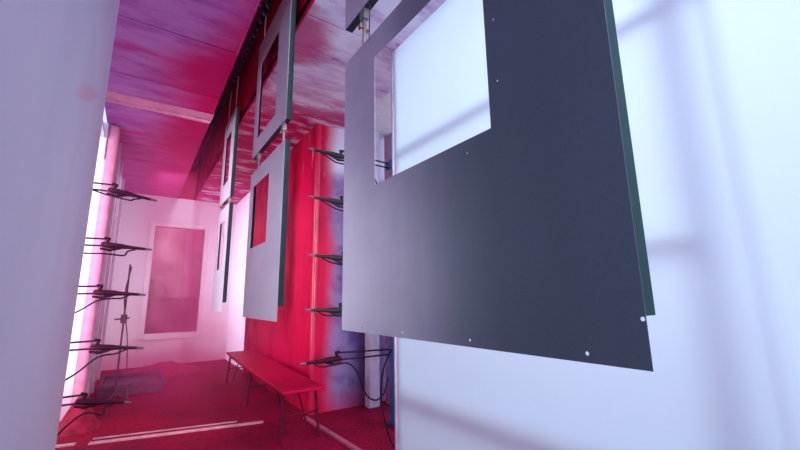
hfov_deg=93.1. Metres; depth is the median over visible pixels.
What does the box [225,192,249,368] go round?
wall
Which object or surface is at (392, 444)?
cable
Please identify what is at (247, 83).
wall
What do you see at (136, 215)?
wall
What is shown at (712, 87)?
wall
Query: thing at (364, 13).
hook
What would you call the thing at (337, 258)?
gun
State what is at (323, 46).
ceiling
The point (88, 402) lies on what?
gun
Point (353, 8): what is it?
metal panel
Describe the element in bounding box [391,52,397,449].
trim
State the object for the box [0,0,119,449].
wall
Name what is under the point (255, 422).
trim
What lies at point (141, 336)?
window
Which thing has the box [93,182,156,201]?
gun
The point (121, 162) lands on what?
trim
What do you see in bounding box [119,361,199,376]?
heap
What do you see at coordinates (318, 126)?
trim
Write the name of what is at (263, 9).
track
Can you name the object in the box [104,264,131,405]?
stand pole
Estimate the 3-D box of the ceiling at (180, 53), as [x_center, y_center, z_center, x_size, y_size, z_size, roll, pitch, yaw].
[-2.325,-1.518,3.754,1.060,0.070,10.600,7,-13,-34]
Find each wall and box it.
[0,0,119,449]
[59,124,122,420]
[101,162,235,370]
[150,227,203,330]
[177,0,260,198]
[194,0,314,200]
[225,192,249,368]
[242,124,385,413]
[393,0,799,449]
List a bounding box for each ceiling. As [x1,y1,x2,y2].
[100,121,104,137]
[105,0,256,197]
[194,0,262,159]
[195,0,445,204]
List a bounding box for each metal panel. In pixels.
[211,202,232,311]
[219,107,239,206]
[243,139,290,321]
[252,0,296,159]
[342,0,655,371]
[345,0,377,32]
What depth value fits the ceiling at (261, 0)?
4.98 m
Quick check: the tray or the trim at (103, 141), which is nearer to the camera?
the trim at (103, 141)
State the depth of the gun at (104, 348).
3.34 m
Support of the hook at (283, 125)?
hanging from the metal panel at (284, 21)
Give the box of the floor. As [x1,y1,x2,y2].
[55,359,394,449]
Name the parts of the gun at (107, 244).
rod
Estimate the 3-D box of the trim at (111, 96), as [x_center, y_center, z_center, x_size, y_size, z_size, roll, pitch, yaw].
[-2.741,-1.418,4.359,1.068,0.205,0.200,7,-13,-34]
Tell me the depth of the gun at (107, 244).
3.51 m
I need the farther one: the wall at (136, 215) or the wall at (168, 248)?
the wall at (168, 248)
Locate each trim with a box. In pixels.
[55,442,76,447]
[70,126,120,406]
[86,142,121,395]
[88,421,262,444]
[90,161,123,392]
[93,421,236,438]
[97,122,108,158]
[97,179,124,379]
[105,90,213,123]
[303,416,361,449]
[308,123,320,414]
[365,131,379,407]
[384,134,388,403]
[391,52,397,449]
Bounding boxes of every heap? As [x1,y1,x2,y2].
[58,392,100,436]
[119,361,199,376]
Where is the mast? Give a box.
[386,133,394,428]
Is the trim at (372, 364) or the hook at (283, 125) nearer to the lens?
the hook at (283, 125)
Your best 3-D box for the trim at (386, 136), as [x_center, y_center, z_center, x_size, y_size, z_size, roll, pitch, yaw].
[-0.144,0.461,4.889,0.060,3.450,0.100,7,-13,-34]
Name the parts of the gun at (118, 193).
rod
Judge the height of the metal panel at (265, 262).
1.315 m
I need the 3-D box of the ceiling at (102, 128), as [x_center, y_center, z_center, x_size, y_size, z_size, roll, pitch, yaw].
[-3.744,-1.428,3.004,2.100,0.050,2.820,7,-13,-34]
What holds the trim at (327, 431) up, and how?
on the floor
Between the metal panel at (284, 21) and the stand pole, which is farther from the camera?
the stand pole
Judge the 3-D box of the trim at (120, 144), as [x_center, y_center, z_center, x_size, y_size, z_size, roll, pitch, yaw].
[-3.914,0.540,5.009,0.049,3.450,0.049,7,-13,-34]
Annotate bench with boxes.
[225,350,324,445]
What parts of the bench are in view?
leg, leg, rail, seat, leg, leg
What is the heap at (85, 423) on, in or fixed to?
on the floor
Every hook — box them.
[255,151,261,167]
[279,122,286,140]
[358,1,369,44]
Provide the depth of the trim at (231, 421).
3.73 m
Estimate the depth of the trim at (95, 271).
4.46 m
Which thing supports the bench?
on the floor
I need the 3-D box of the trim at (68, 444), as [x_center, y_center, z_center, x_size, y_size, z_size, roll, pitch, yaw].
[-3.046,1.958,3.348,0.286,0.012,0.050,4,-12,-22]
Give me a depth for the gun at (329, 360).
3.55 m
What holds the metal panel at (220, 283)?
hanging from the hook
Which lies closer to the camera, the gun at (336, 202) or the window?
the gun at (336, 202)
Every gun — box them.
[57,392,130,436]
[65,338,143,380]
[75,284,145,312]
[83,237,151,255]
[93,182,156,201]
[300,349,389,400]
[305,303,341,316]
[308,148,387,183]
[308,195,343,210]
[309,251,342,264]
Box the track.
[192,0,273,172]
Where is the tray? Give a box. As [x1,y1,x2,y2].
[96,370,164,398]
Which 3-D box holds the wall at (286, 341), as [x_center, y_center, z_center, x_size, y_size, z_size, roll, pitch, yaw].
[-1.501,0.713,6.092,1.050,3.450,3.220,7,-13,-34]
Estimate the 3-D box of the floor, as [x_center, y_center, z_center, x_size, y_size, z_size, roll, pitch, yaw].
[-2.502,2.293,4.836,7.500,0.100,13.800,7,-13,-34]
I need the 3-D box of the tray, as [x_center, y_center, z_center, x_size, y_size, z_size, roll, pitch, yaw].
[-3.930,2.322,5.563,0.760,0.160,1.000,7,-13,-34]
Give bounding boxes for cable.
[380,349,394,447]
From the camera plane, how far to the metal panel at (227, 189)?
4.66 m
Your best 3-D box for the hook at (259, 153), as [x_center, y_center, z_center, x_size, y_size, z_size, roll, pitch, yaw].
[-1.288,-0.578,3.467,0.055,0.206,0.112,7,-13,-34]
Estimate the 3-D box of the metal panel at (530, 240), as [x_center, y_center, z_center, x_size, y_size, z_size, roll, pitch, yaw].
[0.106,-0.289,1.364,0.043,1.360,1.300,7,-13,-34]
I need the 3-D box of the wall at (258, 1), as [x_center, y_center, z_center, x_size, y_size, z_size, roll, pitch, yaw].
[-1.874,-1.865,4.078,0.020,0.880,10.500,7,-13,-34]
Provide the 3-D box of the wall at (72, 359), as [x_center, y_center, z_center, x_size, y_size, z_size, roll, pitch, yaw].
[-5.200,0.658,5.520,1.500,3.450,3.580,7,-13,-34]
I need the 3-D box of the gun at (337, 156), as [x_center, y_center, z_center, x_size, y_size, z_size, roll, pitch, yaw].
[-0.515,-0.569,3.954,0.930,0.416,0.066,7,-13,-34]
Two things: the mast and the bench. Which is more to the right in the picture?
the mast
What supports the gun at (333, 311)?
attached to the mast
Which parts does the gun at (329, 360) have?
rod, rod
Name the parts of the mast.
plate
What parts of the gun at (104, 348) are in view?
rod, rod, knob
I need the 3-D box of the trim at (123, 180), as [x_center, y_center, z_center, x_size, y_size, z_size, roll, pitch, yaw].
[-5.016,0.860,6.585,0.049,3.450,0.049,7,-13,-34]
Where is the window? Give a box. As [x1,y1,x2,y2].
[137,221,209,340]
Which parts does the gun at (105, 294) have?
rod, rod, knob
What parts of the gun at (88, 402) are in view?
rod, rod, knob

